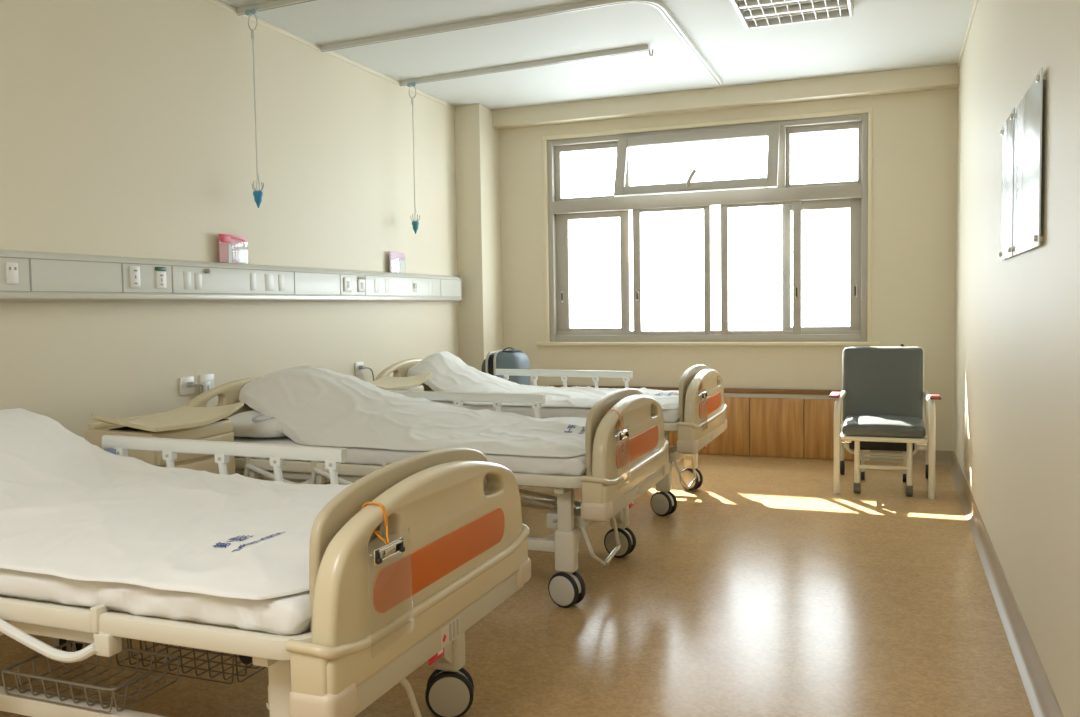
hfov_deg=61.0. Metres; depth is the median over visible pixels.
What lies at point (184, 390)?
wall socket
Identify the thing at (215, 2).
trim
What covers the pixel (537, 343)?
trim
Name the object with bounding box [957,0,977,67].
trim
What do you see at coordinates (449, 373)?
quilt
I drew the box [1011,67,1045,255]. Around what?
panel
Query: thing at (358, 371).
wall socket
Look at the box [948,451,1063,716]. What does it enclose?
baseboard
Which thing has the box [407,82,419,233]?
rod
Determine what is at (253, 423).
pillow
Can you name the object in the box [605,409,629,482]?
clipboard
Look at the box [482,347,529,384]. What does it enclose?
backpack
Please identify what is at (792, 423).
radiator cover
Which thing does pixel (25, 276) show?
bedhead service trunking
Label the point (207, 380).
wall socket
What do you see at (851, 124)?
window pane
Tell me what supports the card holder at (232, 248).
on the bedhead service trunking
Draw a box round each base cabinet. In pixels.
[84,401,243,474]
[366,373,430,390]
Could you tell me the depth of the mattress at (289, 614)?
1.96 m
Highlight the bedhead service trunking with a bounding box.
[0,250,461,301]
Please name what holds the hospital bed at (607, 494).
on the floor
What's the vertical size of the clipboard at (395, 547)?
0.302 m
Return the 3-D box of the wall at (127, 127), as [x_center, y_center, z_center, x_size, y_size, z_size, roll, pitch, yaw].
[-2.177,-0.416,3.876,0.090,2.863,9.095,0,3,21]
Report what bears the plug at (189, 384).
attached to the wall at (127, 127)
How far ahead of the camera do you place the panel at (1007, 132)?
3.55 m
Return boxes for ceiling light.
[731,0,852,28]
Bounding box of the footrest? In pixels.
[849,436,914,451]
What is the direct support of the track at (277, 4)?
attached to the ceiling
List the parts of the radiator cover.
door, door, door, door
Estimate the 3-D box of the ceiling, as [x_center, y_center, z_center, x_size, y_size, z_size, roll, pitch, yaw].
[-0.380,-1.894,3.094,3.988,0.120,9.095,0,3,21]
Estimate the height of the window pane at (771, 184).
0.496 m
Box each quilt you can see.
[0,408,350,599]
[238,365,586,456]
[407,351,678,409]
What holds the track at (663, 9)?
attached to the ceiling
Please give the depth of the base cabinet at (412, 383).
5.41 m
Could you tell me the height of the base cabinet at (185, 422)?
0.816 m
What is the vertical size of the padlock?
0.081 m
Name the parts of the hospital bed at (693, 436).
rail post, guard rail, rail post, rail post, rail post, leg, frame, crank arm, leg, skirt panel, inset panel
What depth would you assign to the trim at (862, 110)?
7.17 m
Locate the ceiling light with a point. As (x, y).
(752, 13)
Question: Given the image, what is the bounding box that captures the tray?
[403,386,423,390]
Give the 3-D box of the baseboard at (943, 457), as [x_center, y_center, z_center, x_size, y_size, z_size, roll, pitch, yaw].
[2.759,0.727,6.813,0.580,0.100,0.040,0,3,21]
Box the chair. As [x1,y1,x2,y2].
[829,344,940,498]
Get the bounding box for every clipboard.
[361,502,413,619]
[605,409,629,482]
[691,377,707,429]
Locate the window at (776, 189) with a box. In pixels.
[547,113,867,341]
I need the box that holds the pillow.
[226,410,285,437]
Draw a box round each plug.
[187,382,203,393]
[359,365,373,380]
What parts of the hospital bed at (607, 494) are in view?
frame, rail post, guard rail, rail post, rail post, frame, leg, crank arm, leg, skirt panel, inset panel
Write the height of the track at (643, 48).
0.069 m
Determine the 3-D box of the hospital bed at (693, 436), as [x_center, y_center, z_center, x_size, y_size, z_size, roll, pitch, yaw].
[0.071,0.439,5.871,2.076,0.864,1.072,0,3,21]
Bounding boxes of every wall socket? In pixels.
[179,376,194,394]
[199,374,213,392]
[355,362,363,375]
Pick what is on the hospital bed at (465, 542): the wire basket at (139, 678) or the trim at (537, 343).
the wire basket at (139, 678)
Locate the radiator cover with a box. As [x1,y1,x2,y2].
[549,385,853,459]
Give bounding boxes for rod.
[245,8,263,207]
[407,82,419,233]
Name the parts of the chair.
armrest, arm, leg, leg, leg, footrest frame, backrest, frame, seat, seat frame, hinge plate, leg, leg, leg, arm, armrest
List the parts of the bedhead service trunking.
socket plate, socket plate, socket plate, gas port plate, gas port plate, gas port plate, gas port plate, gas port plate, socket plate, socket plate, gas port plate, gas port plate, gas port plate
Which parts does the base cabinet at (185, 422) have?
lid, drawer, door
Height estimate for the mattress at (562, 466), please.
0.076 m
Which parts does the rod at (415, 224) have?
rod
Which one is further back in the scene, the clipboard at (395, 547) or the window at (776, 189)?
the window at (776, 189)
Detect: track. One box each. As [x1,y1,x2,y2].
[237,0,319,15]
[321,0,721,84]
[399,45,652,86]
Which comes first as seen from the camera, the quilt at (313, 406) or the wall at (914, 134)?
the quilt at (313, 406)
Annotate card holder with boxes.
[218,234,246,263]
[389,252,404,272]
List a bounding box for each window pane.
[554,141,618,201]
[614,124,779,196]
[786,121,861,187]
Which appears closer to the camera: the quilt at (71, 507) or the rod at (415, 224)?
the quilt at (71, 507)
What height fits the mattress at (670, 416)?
0.076 m
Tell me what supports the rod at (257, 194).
hanging from the track at (277, 4)
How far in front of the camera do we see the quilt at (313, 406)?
4.16 m
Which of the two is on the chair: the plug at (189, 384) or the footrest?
the footrest
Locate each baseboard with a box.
[870,450,952,464]
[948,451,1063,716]
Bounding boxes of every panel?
[999,108,1014,260]
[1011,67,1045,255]
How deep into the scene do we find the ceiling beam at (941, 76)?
7.01 m
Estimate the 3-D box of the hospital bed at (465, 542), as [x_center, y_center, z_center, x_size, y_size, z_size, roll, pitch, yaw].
[-1.178,0.640,2.618,2.076,0.864,1.072,0,3,21]
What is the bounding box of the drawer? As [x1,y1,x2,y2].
[154,421,232,439]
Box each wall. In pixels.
[0,0,458,482]
[499,87,957,460]
[954,0,1079,716]
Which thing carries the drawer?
on the base cabinet at (185, 422)
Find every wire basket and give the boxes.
[1,641,179,712]
[116,638,266,683]
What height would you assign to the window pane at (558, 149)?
0.470 m
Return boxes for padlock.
[239,655,252,664]
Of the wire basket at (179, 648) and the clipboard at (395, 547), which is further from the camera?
the wire basket at (179, 648)
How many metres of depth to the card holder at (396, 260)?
6.64 m
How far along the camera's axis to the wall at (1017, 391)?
3.07 m
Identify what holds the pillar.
attached to the wall at (127, 127)
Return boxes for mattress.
[0,568,310,634]
[234,436,586,475]
[431,400,679,422]
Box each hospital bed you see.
[0,435,530,716]
[187,377,668,607]
[375,358,726,515]
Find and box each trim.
[205,0,454,109]
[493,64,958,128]
[536,342,879,345]
[542,108,871,341]
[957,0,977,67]
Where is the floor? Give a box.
[0,454,1033,716]
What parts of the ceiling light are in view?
louver blade, louver blade, louver blade, louver blade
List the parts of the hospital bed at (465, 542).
frame, rail post, frame, rail post, rail post, guard rail, rail post, leg, rail post, skirt panel, crank arm, inset panel, leg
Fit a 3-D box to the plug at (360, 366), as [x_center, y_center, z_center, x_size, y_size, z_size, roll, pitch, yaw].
[-1.169,0.304,6.282,0.045,0.524,0.170,1,4,27]
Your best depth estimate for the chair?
6.02 m
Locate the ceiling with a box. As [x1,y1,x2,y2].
[219,0,974,109]
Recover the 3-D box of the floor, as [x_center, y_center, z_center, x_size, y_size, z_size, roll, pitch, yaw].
[-0.334,1.084,3.262,3.988,0.120,9.095,0,3,21]
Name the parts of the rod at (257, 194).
rod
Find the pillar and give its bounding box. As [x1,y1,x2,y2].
[454,104,502,371]

